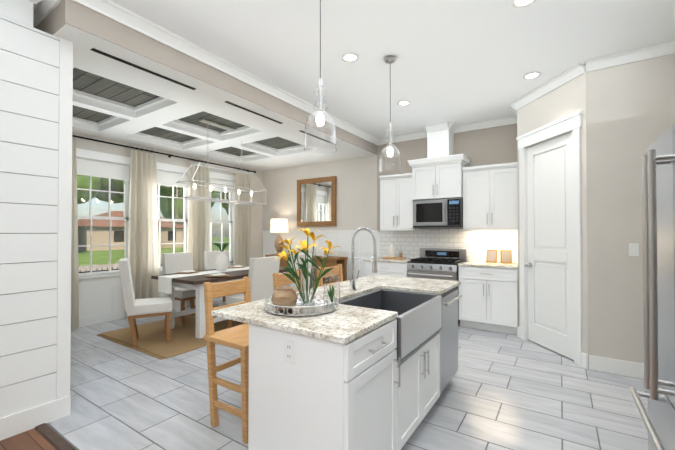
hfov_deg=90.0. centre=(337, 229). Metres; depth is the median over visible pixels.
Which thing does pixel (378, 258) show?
countertop
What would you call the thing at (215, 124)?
dining chandelier
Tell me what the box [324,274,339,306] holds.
greenery
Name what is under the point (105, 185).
tree
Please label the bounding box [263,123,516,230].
wall
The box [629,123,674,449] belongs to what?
fridge
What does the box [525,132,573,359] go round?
pantry door
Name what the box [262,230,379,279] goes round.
trim
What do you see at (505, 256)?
photo frame
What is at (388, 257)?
cutting board
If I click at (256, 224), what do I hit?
wall
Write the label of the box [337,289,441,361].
island sink
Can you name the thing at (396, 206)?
upper cabinet
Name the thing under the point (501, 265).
countertop
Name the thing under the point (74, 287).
curtain
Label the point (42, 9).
crown molding
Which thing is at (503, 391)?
floor
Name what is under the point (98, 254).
ground
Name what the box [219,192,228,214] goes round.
tree
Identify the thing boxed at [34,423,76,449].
threshold
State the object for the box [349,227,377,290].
island faucet
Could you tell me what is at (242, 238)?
curtain
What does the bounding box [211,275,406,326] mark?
countertop
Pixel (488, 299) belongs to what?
base cabinet
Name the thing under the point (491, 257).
photo frame
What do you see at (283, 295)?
pot
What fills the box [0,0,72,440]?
wall
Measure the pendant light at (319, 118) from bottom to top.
1.126 m
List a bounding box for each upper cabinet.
[380,174,420,229]
[411,158,466,201]
[463,162,517,229]
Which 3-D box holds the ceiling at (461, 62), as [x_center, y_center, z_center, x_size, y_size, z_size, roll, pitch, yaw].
[-0.859,-1.729,2.978,7.500,0.120,7.830,0,-1,33]
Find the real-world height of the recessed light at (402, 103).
0.008 m
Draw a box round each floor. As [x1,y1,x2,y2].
[0,428,55,449]
[47,299,647,449]
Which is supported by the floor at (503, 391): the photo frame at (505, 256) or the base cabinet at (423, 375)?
the base cabinet at (423, 375)
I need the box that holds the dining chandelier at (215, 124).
[176,118,265,204]
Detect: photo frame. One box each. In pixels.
[486,250,497,262]
[500,250,511,262]
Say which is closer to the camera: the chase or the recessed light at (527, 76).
the recessed light at (527, 76)
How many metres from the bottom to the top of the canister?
0.232 m
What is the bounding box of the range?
[407,248,466,324]
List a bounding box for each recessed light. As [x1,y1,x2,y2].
[342,53,358,61]
[397,100,410,105]
[512,0,535,7]
[523,72,540,78]
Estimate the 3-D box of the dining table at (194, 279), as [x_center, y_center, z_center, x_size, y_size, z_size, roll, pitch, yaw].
[-1.637,0.797,5.185,1.000,1.213,1.909,0,-1,33]
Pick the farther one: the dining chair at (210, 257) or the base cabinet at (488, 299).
the dining chair at (210, 257)
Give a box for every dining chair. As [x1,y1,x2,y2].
[118,258,172,346]
[162,252,195,323]
[204,250,229,301]
[226,256,279,328]
[282,253,311,289]
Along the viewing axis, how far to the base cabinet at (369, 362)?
1.62 m
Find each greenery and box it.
[212,242,229,270]
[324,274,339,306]
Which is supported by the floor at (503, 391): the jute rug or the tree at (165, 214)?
the jute rug
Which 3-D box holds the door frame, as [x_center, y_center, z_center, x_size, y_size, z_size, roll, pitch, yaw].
[2.431,0.101,3.918,0.690,2.600,0.784,0,-1,33]
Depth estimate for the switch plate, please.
3.18 m
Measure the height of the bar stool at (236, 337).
1.000 m
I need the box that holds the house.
[78,211,183,250]
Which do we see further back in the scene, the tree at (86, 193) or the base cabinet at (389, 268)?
the tree at (86, 193)
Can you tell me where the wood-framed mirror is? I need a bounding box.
[297,176,336,226]
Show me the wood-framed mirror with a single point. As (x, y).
(316, 201)
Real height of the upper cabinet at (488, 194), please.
0.875 m
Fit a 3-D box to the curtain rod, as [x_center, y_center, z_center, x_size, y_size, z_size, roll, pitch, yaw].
[-2.964,-1.293,5.922,0.134,0.052,3.979,0,-1,33]
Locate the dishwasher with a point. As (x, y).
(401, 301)
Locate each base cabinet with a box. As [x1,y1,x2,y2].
[248,311,402,449]
[365,261,406,276]
[379,283,461,383]
[399,327,446,449]
[458,265,517,334]
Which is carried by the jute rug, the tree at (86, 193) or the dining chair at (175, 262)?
the dining chair at (175, 262)
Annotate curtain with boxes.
[71,139,78,329]
[127,148,158,318]
[186,159,210,306]
[233,167,251,294]
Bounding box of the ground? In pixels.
[78,237,228,271]
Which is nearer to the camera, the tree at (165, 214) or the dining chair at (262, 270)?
the dining chair at (262, 270)
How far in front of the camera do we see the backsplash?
5.47 m
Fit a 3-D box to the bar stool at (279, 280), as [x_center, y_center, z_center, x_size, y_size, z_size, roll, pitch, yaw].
[-0.280,0.892,3.053,0.460,1.000,0.430,0,-1,29]
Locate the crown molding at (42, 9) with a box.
[29,0,674,144]
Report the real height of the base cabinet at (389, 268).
0.886 m
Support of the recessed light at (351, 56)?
in the ceiling at (461, 62)
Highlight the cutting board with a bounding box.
[382,256,406,258]
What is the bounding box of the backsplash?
[380,229,517,262]
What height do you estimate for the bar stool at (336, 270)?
1.000 m
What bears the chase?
attached to the wall at (356, 193)
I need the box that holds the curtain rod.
[72,135,255,172]
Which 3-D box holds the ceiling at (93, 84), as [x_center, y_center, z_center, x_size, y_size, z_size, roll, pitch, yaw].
[-2.153,-1.514,4.945,1.968,0.012,3.488,0,-1,33]
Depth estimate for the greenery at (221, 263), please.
5.17 m
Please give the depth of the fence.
9.47 m
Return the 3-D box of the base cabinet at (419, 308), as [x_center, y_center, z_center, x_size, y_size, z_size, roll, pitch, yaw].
[0.677,0.953,2.961,0.610,0.875,0.658,0,-1,33]
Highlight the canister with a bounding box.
[388,244,393,256]
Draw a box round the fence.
[79,263,161,272]
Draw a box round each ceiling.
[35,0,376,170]
[73,68,300,155]
[110,0,674,138]
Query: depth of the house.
42.53 m
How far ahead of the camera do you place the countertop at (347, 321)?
1.73 m
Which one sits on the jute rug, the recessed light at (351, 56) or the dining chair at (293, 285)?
the dining chair at (293, 285)
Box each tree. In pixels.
[77,175,100,203]
[96,177,157,203]
[160,185,217,251]
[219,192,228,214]
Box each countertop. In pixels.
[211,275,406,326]
[259,277,460,346]
[363,257,414,260]
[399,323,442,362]
[459,261,517,268]
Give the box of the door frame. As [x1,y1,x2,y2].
[516,110,587,368]
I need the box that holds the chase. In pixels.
[422,122,457,157]
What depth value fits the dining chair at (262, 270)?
4.46 m
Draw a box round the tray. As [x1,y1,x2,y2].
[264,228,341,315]
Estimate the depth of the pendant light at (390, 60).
3.26 m
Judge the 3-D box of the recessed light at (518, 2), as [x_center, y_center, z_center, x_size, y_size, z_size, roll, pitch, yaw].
[1.365,-1.670,2.462,0.168,0.008,0.168,0,-1,6]
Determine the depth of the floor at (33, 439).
2.19 m
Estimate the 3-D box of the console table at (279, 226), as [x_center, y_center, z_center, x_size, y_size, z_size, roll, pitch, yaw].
[-0.668,0.607,6.836,1.780,1.651,0.440,0,-1,33]
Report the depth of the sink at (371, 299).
2.61 m
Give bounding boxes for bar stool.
[204,277,250,443]
[273,269,303,291]
[317,264,342,286]
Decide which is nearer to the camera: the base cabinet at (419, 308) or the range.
the base cabinet at (419, 308)
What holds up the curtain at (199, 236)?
hanging from the curtain rod
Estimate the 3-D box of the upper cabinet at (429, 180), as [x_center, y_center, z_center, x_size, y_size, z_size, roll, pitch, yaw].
[1.634,-0.746,5.401,0.760,0.555,0.419,0,-1,33]
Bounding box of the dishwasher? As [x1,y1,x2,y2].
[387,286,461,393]
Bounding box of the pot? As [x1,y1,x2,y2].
[272,286,296,310]
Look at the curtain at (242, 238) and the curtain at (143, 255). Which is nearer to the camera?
the curtain at (143, 255)
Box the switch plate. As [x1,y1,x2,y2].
[629,243,638,255]
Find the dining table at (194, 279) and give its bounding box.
[151,242,286,338]
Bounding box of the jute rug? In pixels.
[97,313,244,359]
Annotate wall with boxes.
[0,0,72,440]
[72,132,262,276]
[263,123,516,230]
[517,54,674,368]
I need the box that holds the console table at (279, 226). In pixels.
[265,219,347,288]
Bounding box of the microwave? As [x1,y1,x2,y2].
[413,198,462,227]
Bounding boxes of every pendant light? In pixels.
[304,0,336,154]
[379,56,401,175]
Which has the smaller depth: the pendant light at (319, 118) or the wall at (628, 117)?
the pendant light at (319, 118)
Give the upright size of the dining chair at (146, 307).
1.019 m

